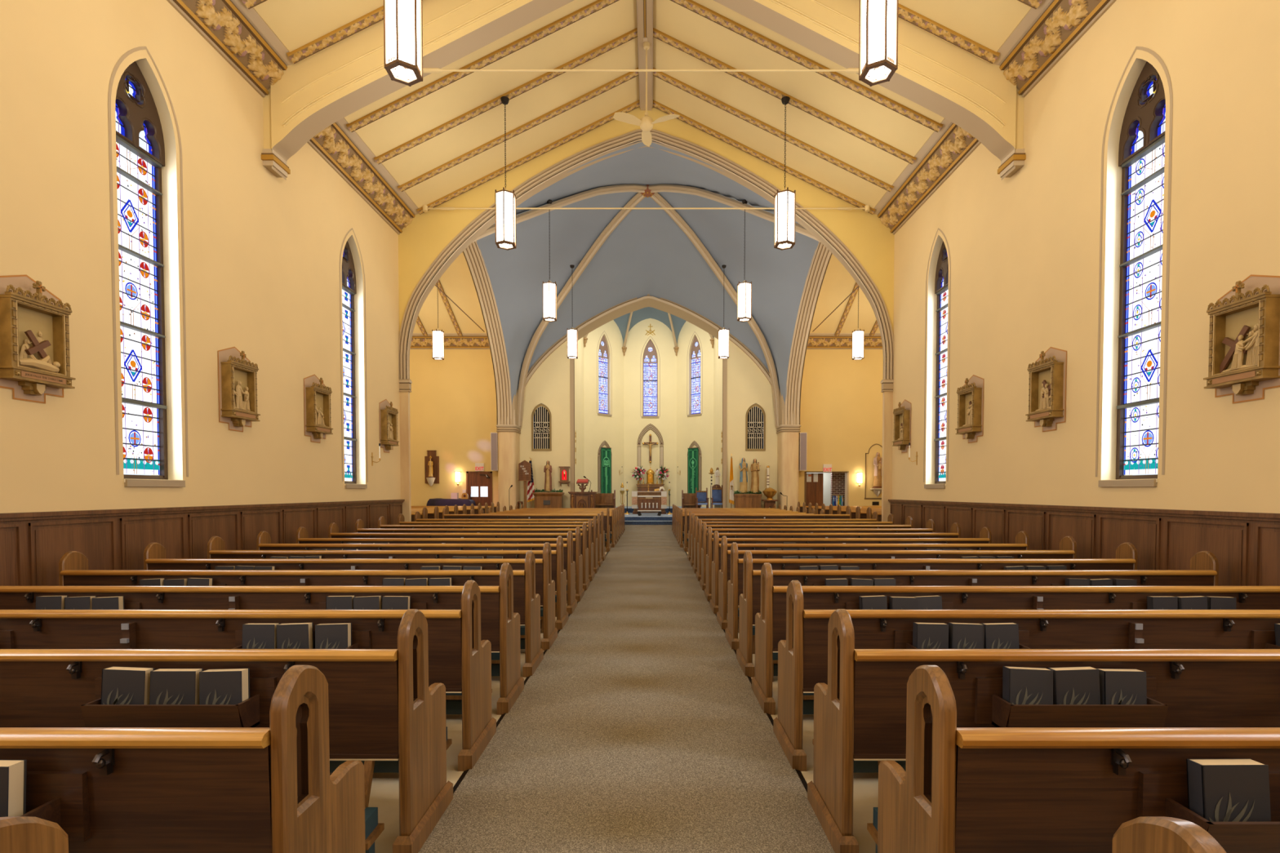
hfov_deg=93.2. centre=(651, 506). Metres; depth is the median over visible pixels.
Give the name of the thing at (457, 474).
wall sconce
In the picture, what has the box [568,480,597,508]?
ambo
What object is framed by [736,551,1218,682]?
pew
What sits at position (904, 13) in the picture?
trim
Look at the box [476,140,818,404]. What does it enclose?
ceiling
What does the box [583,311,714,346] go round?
trim
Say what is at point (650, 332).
trim
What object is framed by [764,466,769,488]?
paschal candle
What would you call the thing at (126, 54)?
trim
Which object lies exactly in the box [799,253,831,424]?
wall
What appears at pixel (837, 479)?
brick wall
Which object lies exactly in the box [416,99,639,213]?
trim
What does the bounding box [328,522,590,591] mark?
pew
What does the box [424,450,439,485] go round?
backboard
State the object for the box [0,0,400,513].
wall
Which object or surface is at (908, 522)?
pew
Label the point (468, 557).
hymnal
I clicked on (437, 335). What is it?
hanging lantern
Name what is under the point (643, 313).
ceiling
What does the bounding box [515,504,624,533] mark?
pew
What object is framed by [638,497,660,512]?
table
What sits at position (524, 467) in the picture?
hymn board
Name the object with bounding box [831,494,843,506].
rack
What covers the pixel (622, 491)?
statuette
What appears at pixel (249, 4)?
trim
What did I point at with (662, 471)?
flower vase
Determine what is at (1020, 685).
hymnal
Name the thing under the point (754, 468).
robed statue
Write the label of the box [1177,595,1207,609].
hymnal
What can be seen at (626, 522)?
step
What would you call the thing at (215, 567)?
hymnal
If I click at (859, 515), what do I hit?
pew
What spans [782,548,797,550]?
hymnal
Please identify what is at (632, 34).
trim
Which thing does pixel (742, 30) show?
trim
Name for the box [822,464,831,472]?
exit sign
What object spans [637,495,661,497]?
table cloth
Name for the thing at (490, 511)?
pew
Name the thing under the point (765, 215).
trim
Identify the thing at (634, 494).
cloth runner
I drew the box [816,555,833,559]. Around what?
hymnal
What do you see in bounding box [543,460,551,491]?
robed statue
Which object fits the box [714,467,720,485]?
robed statue
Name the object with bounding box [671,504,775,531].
pew
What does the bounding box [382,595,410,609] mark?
hymnal
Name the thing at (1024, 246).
wall
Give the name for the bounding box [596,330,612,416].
window
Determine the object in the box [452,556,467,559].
hymnal
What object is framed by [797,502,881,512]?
pew
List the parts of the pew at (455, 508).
rail, panel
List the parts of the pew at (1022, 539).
panel, backrest, rail, panel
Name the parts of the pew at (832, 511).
panel, rail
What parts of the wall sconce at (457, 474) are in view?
lamp shade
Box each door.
[466,471,492,506]
[804,471,848,506]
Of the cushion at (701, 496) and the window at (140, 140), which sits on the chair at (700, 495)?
the cushion at (701, 496)
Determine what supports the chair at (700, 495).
on the step at (645, 516)
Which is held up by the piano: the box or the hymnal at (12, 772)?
the box
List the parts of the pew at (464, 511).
rail, panel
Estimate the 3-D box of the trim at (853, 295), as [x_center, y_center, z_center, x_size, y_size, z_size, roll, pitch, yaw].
[6.567,-7.082,19.205,0.150,2.206,4.432,0,2,0]
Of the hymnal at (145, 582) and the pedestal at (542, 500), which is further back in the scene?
the pedestal at (542, 500)
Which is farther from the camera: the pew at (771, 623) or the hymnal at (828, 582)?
the hymnal at (828, 582)
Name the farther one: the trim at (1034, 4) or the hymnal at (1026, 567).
the trim at (1034, 4)
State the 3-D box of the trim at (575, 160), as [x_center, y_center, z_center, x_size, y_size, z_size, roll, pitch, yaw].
[-0.103,-5.082,12.449,10.161,5.051,0.845,0,2,0]
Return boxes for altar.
[632,492,666,514]
[635,484,664,506]
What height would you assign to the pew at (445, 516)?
1.012 m
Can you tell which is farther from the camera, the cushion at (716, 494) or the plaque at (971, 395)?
the cushion at (716, 494)
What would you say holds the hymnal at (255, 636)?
in the pew at (459, 660)
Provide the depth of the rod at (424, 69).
7.96 m
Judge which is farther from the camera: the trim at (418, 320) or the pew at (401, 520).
the trim at (418, 320)
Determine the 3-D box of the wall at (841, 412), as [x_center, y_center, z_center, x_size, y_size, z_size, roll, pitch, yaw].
[7.347,-3.698,17.459,5.100,9.500,9.300,0,2,0]
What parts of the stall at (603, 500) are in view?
panel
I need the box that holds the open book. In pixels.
[577,479,588,482]
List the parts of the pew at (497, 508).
rail, panel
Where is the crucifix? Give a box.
[642,434,658,462]
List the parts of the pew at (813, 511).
panel, rail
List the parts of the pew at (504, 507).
rail, panel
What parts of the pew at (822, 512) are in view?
panel, backrest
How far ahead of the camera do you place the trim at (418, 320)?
21.01 m
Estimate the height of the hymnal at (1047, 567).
0.220 m
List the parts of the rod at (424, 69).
rod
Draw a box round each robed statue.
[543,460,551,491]
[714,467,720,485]
[738,457,748,493]
[750,458,760,493]
[872,452,882,488]
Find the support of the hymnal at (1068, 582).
in the pew at (1204, 565)
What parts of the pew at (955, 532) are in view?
panel, backrest, rail, panel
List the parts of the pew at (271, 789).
rail, backrest, panel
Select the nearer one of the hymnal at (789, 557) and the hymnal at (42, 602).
the hymnal at (42, 602)
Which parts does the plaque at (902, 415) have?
panel, frame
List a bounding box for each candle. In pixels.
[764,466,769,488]
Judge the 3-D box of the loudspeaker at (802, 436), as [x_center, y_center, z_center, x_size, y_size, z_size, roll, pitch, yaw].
[5.357,-1.947,21.624,0.240,1.340,0.665,0,2,0]
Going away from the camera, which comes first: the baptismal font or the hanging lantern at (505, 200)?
the hanging lantern at (505, 200)
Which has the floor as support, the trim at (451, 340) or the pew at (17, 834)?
the pew at (17, 834)
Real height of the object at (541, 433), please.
1.710 m
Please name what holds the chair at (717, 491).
on the step at (645, 516)
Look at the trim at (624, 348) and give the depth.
27.51 m
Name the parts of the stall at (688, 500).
panel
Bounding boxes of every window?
[115,61,185,487]
[342,240,367,488]
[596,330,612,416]
[640,335,660,417]
[687,331,702,416]
[924,240,948,488]
[1097,61,1165,487]
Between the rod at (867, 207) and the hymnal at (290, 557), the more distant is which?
the rod at (867, 207)
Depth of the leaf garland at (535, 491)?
21.56 m
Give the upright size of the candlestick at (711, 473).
1.780 m
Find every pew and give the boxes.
[0,562,524,715]
[0,580,496,773]
[0,608,453,852]
[0,665,365,852]
[0,817,68,852]
[58,551,543,677]
[143,542,557,650]
[207,536,568,633]
[256,531,577,617]
[296,527,584,603]
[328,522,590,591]
[355,519,595,581]
[377,515,599,573]
[397,513,602,566]
[411,502,481,514]
[411,502,488,513]
[411,502,499,512]
[411,503,474,514]
[411,504,457,514]
[411,504,466,514]
[411,505,448,519]
[411,506,427,521]
[411,506,439,519]
[414,511,605,560]
[442,507,610,551]
[470,509,615,548]
[480,508,617,544]
[488,502,493,512]
[488,507,618,541]
[496,506,620,538]
[502,506,622,537]
[509,505,622,534]
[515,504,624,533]
[520,504,625,530]
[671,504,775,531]
[672,504,781,533]
[673,505,786,534]
[674,506,792,536]
[675,506,799,538]
[676,507,807,541]
[677,508,815,544]
[679,509,824,548]
[683,507,851,551]
[687,511,878,560]
[689,513,894,566]
[692,515,913,573]
[695,519,934,581]
[699,522,960,591]
[704,527,991,601]
[710,531,1029,614]
[716,536,1076,632]
[724,542,1137,653]
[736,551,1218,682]
[751,562,1279,715]
[773,580,1279,773]
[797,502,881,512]
[802,502,808,513]
[807,608,1279,852]
[808,502,881,513]
[814,502,881,514]
[822,503,881,514]
[829,504,881,514]
[836,504,881,514]
[845,505,881,519]
[855,506,881,519]
[866,506,881,521]
[877,665,1279,852]
[1111,817,1226,852]
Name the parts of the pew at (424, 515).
backrest, panel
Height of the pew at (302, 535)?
1.012 m
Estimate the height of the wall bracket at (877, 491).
0.305 m
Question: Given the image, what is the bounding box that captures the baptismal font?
[762,487,777,499]
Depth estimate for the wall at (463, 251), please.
19.95 m
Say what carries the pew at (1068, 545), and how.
on the floor
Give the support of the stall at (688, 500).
on the step at (645, 516)
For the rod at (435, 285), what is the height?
0.024 m
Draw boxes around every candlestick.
[624,481,630,514]
[666,482,672,514]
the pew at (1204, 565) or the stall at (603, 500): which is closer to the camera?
the pew at (1204, 565)
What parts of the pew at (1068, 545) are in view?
panel, backrest, rail, panel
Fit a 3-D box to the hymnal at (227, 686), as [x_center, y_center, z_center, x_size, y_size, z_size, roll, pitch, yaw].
[-1.683,0.754,2.386,0.178,0.224,0.058,0,2,2]
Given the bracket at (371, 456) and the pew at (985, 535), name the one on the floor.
the pew at (985, 535)
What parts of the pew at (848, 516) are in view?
panel, rail, backrest, panel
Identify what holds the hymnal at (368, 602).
in the pew at (500, 625)
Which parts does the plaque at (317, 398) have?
frame, panel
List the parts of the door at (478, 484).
leaded pane, leaded pane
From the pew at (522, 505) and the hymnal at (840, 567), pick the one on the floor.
the pew at (522, 505)
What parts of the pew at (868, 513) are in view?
panel, backrest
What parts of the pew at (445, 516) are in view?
panel, rail, backrest, panel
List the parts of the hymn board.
post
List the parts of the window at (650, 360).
stained glass, sill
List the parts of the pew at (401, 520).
panel, rail, backrest, panel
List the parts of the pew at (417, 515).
panel, rail, backrest, panel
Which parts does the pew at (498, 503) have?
rail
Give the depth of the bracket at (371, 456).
10.96 m
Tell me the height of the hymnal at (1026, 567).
0.218 m
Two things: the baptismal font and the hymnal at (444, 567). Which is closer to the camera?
the hymnal at (444, 567)
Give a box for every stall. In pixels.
[591,489,615,508]
[681,489,700,508]
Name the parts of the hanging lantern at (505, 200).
chain, glass panel, frame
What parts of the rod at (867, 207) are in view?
rod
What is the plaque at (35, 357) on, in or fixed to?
attached to the wall at (262, 249)
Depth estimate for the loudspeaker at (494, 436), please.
21.30 m
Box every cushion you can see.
[697,492,706,502]
[697,502,707,505]
[711,489,721,502]
[711,502,722,505]
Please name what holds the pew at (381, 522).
on the floor
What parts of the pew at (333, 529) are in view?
panel, rail, backrest, panel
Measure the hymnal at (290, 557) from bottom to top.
0.223 m
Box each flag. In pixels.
[527,457,534,508]
[728,456,734,508]
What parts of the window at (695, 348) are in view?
sill, frame, stained glass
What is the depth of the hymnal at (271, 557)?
6.47 m
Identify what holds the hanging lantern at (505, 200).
hanging from the ceiling at (295, 24)
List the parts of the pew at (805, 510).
panel, rail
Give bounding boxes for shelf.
[558,481,570,485]
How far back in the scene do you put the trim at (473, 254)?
19.79 m
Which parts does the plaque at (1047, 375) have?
panel, frame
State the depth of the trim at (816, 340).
21.63 m
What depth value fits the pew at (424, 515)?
14.12 m
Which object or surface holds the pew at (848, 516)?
on the floor
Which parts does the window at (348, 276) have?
stained glass, frame, sill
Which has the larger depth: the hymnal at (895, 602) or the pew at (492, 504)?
the pew at (492, 504)
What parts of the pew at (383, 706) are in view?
rail, backrest, kneeler leg, panel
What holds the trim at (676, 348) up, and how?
attached to the wall at (621, 431)
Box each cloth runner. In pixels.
[631,491,637,508]
[661,491,666,508]
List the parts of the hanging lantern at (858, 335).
glass panel, frame, chain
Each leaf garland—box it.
[534,488,562,492]
[733,489,761,493]
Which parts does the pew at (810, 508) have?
panel, rail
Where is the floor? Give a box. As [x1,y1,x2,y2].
[329,541,878,852]
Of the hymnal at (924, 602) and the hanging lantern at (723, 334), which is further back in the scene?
the hanging lantern at (723, 334)
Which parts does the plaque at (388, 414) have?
frame, panel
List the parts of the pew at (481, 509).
rail, panel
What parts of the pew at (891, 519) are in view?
panel, rail, backrest, panel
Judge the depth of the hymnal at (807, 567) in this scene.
5.64 m
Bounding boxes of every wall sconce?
[454,471,462,485]
[855,472,862,486]
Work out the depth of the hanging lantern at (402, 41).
5.83 m
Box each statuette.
[427,455,433,477]
[619,483,624,504]
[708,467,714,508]
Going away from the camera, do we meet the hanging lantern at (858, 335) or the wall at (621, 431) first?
the hanging lantern at (858, 335)
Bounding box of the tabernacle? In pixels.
[645,466,654,484]
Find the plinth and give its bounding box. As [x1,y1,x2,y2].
[714,505,720,508]
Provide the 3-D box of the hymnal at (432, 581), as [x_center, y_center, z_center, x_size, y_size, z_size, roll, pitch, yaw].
[-1.690,0.682,4.846,0.176,0.222,0.055,0,2,2]
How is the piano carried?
on the floor
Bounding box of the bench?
[637,510,662,515]
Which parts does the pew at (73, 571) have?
panel, rail, backrest, panel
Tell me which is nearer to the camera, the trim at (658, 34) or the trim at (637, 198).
the trim at (658, 34)
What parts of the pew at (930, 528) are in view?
panel, backrest, rail, panel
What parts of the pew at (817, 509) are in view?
panel, rail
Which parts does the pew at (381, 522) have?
panel, rail, backrest, panel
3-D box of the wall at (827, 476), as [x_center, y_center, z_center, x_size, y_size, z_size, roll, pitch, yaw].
[7.047,-0.446,23.146,3.900,2.700,2.100,0,2,0]
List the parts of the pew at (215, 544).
panel, rail, backrest, kneeler leg, panel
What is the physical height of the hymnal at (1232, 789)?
0.218 m
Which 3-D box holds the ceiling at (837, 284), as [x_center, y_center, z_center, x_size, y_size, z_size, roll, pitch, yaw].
[7.547,-7.070,16.921,4.700,2.170,8.920,0,2,0]
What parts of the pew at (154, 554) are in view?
panel, rail, backrest, panel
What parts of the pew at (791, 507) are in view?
panel, rail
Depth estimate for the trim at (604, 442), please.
26.67 m
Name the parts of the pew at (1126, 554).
panel, kneeler leg, backrest, rail, panel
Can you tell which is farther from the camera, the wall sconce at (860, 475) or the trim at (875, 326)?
the wall sconce at (860, 475)
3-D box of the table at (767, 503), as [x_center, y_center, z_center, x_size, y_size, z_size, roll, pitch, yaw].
[4.177,0.061,21.359,0.500,0.600,0.400,0,2,0]
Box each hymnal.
[0,760,26,817]
[35,595,67,609]
[64,595,96,609]
[92,595,124,609]
[100,666,155,704]
[139,577,164,586]
[149,668,203,704]
[163,578,186,586]
[186,577,213,586]
[199,668,249,704]
[214,566,235,569]
[235,565,253,569]
[241,623,279,648]
[253,566,275,569]
[270,556,288,559]
[276,622,314,648]
[288,555,304,559]
[304,555,321,559]
[315,622,351,648]
[325,595,355,609]
[352,595,382,609]
[382,577,405,586]
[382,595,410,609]
[404,577,428,586]
[420,565,440,569]
[428,577,452,586]
[442,565,462,569]
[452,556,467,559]
[462,566,482,569]
[467,556,484,559]
[473,548,488,550]
[486,555,503,559]
[781,555,798,559]
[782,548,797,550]
[798,548,813,550]
[799,555,816,559]
[799,565,818,569]
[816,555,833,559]
[818,564,838,569]
[824,578,848,586]
[839,566,859,569]
[849,577,873,586]
[858,595,887,609]
[872,578,895,586]
[888,596,917,609]
[912,622,948,648]
[914,595,942,609]
[925,548,941,550]
[948,622,984,648]
[960,556,978,559]
[977,555,995,559]
[981,622,1019,648]
[995,555,1013,559]
[1002,666,1053,704]
[1003,565,1025,569]
[1024,565,1045,569]
[1044,565,1066,569]
[1048,666,1100,704]
[1065,578,1089,586]
[1089,578,1112,586]
[1096,668,1146,704]
[1112,578,1137,586]
[1146,595,1177,609]
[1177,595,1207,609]
[1186,758,1271,822]
[1204,595,1235,609]
[1274,623,1279,646]
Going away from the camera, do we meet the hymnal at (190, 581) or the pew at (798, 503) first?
the hymnal at (190, 581)
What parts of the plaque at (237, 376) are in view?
frame, panel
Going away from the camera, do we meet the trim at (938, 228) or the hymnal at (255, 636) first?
the hymnal at (255, 636)
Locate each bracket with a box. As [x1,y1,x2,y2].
[370,443,380,466]
[870,488,881,497]
[908,442,918,465]
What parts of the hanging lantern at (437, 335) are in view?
chain, glass panel, frame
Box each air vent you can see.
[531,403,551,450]
[745,403,765,450]
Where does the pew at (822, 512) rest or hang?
on the floor
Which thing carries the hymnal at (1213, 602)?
in the pew at (771, 623)
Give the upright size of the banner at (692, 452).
2.075 m
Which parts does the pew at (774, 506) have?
panel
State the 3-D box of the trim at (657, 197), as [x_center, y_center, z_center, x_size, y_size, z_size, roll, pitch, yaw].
[2.257,-5.868,19.362,0.270,6.222,6.774,1,2,44]
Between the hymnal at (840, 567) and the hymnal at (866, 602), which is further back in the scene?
the hymnal at (840, 567)
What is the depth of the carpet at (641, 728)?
3.55 m
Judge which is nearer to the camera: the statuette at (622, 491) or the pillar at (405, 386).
the pillar at (405, 386)
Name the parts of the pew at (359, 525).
panel, rail, backrest, panel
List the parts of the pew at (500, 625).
rail, backrest, panel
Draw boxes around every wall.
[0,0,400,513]
[344,349,498,506]
[398,106,894,377]
[462,251,497,427]
[517,339,779,508]
[575,318,722,508]
[798,349,946,506]
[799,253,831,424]
[806,472,831,506]
[830,472,844,506]
[891,0,1279,513]
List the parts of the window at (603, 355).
stained glass, frame, sill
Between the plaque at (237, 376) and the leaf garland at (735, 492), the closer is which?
the plaque at (237, 376)
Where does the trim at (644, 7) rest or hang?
attached to the ceiling at (295, 24)
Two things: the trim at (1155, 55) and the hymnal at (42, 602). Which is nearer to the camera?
the hymnal at (42, 602)
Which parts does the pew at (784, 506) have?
panel, rail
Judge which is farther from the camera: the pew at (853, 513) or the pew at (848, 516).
the pew at (853, 513)
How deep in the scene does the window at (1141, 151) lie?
6.21 m
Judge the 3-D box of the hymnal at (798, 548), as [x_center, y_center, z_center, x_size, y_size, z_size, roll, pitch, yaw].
[1.861,0.620,7.306,0.173,0.220,0.060,0,2,3]
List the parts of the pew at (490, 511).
rail, panel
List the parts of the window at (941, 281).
sill, frame, stained glass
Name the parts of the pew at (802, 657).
panel, rail, backrest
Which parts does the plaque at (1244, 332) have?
panel, frame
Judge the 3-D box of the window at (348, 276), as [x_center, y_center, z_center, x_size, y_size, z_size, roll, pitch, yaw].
[-5.188,-2.452,10.269,0.330,4.285,0.746,0,2,0]
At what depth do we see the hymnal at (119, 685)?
2.36 m
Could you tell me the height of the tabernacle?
0.780 m
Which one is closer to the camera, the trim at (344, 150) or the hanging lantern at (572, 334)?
the trim at (344, 150)
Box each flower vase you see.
[631,466,645,484]
[655,465,669,484]
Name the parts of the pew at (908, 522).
panel, rail, backrest, panel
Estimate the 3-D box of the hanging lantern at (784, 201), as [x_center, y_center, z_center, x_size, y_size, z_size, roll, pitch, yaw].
[2.227,-5.566,10.079,0.316,2.420,0.359,0,2,-3]
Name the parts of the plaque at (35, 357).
frame, panel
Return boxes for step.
[615,506,714,512]
[624,512,672,520]
[624,520,671,524]
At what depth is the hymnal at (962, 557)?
6.46 m
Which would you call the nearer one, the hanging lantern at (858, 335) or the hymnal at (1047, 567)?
the hymnal at (1047, 567)
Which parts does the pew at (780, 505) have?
panel, rail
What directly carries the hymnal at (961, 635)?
in the pew at (802, 657)
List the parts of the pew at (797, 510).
panel, rail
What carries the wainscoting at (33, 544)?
attached to the wall at (262, 249)
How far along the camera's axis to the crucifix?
27.63 m
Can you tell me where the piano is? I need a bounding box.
[426,497,475,506]
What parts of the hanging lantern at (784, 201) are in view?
glass panel, frame, chain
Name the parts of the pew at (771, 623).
panel, rail, backrest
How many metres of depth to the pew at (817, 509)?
18.64 m
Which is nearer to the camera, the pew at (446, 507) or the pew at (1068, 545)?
the pew at (1068, 545)
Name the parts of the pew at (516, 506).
rail, panel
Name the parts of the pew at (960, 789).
panel, backrest, rail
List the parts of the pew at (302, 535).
panel, rail, backrest, panel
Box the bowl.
[762,491,777,499]
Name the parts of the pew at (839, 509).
panel, rail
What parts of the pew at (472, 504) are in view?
rail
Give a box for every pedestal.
[532,492,564,508]
[733,493,761,508]
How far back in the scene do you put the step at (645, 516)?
21.42 m
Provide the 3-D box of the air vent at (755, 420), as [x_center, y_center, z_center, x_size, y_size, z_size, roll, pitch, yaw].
[3.772,-2.880,21.924,0.710,1.710,0.076,0,2,0]
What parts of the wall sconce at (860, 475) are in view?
lamp shade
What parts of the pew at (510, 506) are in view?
rail, panel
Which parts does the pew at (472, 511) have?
backrest, panel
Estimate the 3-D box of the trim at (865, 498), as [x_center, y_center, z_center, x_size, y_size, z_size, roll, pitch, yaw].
[8.167,-1.274,21.960,0.840,2.017,0.028,0,2,0]
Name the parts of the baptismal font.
lid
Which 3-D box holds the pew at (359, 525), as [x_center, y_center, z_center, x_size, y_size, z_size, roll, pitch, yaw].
[-2.898,0.712,9.977,3.866,1.012,0.660,0,2,0]
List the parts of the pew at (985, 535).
panel, backrest, rail, panel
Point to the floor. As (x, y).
(384, 790)
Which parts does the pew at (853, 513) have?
backrest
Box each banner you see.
[600,447,611,493]
[688,447,698,493]
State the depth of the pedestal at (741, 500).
21.45 m
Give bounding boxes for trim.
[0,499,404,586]
[107,46,188,476]
[166,0,293,97]
[241,0,266,8]
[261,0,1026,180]
[286,5,383,63]
[306,117,419,234]
[339,227,368,482]
[346,0,618,132]
[373,27,637,164]
[397,67,639,191]
[398,128,893,379]
[409,333,489,349]
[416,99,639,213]
[416,315,427,336]
[435,280,462,336]
[463,240,511,424]
[472,184,647,242]
[515,293,781,427]
[517,192,644,428]
[569,359,575,492]
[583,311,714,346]
[583,337,587,346]
[597,440,612,493]
[622,346,626,355]
[636,0,653,110]
[637,423,663,490]
[640,184,654,197]
[645,324,654,335]
[648,184,820,242]
[650,192,779,426]
[653,27,916,164]
[653,67,893,191]
[653,99,875,214]
[670,0,943,132]
[673,346,679,355]
[687,440,701,506]
[710,338,714,347]
[721,359,727,508]
[785,241,831,424]
[806,333,882,349]
[834,282,859,336]
[864,444,882,499]
[869,320,878,336]
[873,118,981,234]
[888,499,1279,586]
[897,3,999,63]
[923,227,951,482]
[992,0,1116,97]
[1017,0,1043,8]
[1095,46,1172,476]
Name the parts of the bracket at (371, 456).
cross arm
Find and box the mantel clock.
[461,493,468,498]
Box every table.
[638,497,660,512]
[761,499,777,508]
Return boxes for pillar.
[399,378,412,521]
[495,389,521,511]
[775,389,800,511]
[880,378,893,521]
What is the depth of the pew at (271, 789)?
1.63 m
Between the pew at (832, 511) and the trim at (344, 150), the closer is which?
the trim at (344, 150)
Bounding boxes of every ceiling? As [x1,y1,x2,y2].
[253,0,1031,208]
[413,252,486,333]
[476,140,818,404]
[613,306,714,342]
[809,253,879,333]
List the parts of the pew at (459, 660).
rail, backrest, panel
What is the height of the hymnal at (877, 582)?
0.220 m
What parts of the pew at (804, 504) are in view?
panel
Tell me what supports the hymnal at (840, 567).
in the pew at (1126, 554)
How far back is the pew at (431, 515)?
14.87 m
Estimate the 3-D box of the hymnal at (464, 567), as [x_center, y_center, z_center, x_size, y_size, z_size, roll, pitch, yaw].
[-1.679,0.669,5.666,0.172,0.220,0.063,0,2,2]
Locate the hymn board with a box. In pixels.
[518,460,531,508]
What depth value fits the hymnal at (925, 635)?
3.18 m
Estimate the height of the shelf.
0.170 m
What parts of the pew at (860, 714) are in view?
panel, backrest, rail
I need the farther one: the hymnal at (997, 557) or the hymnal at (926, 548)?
the hymnal at (926, 548)
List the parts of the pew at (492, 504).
panel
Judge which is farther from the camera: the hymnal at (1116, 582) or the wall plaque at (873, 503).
the wall plaque at (873, 503)
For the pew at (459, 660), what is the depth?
3.27 m
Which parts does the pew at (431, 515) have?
rail, backrest, panel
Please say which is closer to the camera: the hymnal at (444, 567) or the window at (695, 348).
the hymnal at (444, 567)
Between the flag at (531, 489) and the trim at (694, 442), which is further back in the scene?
the trim at (694, 442)
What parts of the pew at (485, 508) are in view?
rail, panel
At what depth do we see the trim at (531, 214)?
14.94 m
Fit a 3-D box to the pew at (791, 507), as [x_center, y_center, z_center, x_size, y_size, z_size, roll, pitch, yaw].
[2.467,0.446,18.173,3.536,0.936,0.660,0,2,0]
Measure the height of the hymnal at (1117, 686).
0.222 m
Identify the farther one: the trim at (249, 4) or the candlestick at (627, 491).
the candlestick at (627, 491)
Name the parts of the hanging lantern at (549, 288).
glass panel, chain, frame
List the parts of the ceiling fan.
blade, motor, down rod, blade, blade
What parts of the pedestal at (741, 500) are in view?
raised panel, raised panel, raised panel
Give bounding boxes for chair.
[695,488,709,508]
[710,484,722,508]
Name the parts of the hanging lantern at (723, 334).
frame, chain, glass panel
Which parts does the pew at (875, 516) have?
panel, backrest, rail, panel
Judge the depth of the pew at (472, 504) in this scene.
17.87 m
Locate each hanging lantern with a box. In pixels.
[383,0,422,86]
[431,281,444,359]
[494,96,516,250]
[542,199,556,322]
[567,264,577,359]
[718,264,728,359]
[737,199,751,321]
[773,96,795,250]
[852,288,864,359]
[858,0,898,86]
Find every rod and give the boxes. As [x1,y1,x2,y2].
[422,67,858,72]
[422,204,870,212]
[435,284,484,331]
[812,285,858,332]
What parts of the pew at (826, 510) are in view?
panel, rail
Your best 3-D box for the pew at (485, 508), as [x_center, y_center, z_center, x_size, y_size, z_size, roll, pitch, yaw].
[-7.003,0.368,19.626,3.436,0.997,0.510,0,2,0]
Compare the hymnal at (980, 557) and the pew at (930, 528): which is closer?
the hymnal at (980, 557)
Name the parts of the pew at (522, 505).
panel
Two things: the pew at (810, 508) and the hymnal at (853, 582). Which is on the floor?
the pew at (810, 508)
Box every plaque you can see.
[0,274,75,403]
[217,346,260,431]
[303,374,333,443]
[379,399,399,453]
[872,502,879,505]
[892,399,911,453]
[955,374,983,443]
[1025,346,1066,431]
[1203,274,1279,403]
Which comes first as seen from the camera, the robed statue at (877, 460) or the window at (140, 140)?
the window at (140, 140)
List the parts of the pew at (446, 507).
backrest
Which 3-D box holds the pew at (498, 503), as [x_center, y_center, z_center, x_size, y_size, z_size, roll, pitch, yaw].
[-7.003,0.328,21.136,3.436,0.997,0.510,0,2,0]
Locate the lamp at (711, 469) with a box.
[708,467,714,474]
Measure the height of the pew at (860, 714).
1.012 m
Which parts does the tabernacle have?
door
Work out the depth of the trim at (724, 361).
21.91 m
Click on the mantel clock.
(464, 495)
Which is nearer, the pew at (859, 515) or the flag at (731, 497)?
the pew at (859, 515)
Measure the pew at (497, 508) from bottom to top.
0.936 m
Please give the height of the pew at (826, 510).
0.997 m
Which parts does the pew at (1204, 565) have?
panel, backrest, rail, panel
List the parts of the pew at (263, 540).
panel, rail, backrest, kneeler leg, panel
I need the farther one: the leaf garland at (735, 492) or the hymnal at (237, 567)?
the leaf garland at (735, 492)
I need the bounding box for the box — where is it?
[450,493,458,498]
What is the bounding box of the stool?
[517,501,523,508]
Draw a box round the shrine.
[558,466,570,485]
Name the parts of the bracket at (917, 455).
cross arm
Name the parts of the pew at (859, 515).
panel, backrest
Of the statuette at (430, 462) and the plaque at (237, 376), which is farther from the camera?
the statuette at (430, 462)
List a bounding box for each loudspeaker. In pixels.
[490,432,497,471]
[798,432,807,471]
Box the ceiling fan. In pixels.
[613,41,679,146]
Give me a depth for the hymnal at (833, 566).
5.65 m
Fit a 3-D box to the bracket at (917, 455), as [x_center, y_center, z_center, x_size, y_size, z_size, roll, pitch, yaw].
[4.782,-0.965,11.058,0.174,0.410,0.068,1,2,26]
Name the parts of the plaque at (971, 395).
panel, frame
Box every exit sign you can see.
[475,462,484,471]
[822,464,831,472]
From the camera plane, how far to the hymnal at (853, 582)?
4.83 m
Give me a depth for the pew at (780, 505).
19.65 m
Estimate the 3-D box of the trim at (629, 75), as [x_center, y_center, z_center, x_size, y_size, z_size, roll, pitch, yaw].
[-2.402,-6.862,11.024,4.421,2.170,0.150,0,2,0]
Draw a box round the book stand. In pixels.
[654,486,664,491]
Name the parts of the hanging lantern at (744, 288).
glass panel, frame, chain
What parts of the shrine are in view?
red glass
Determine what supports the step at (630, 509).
on the step at (645, 516)
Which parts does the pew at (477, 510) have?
rail, backrest, panel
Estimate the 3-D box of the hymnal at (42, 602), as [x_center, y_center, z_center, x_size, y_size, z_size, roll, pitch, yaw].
[-3.999,0.705,4.030,0.174,0.221,0.063,0,2,1]
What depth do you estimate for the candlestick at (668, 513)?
23.68 m
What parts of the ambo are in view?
carved panel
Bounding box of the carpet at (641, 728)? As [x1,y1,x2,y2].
[418,524,835,852]
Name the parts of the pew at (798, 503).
rail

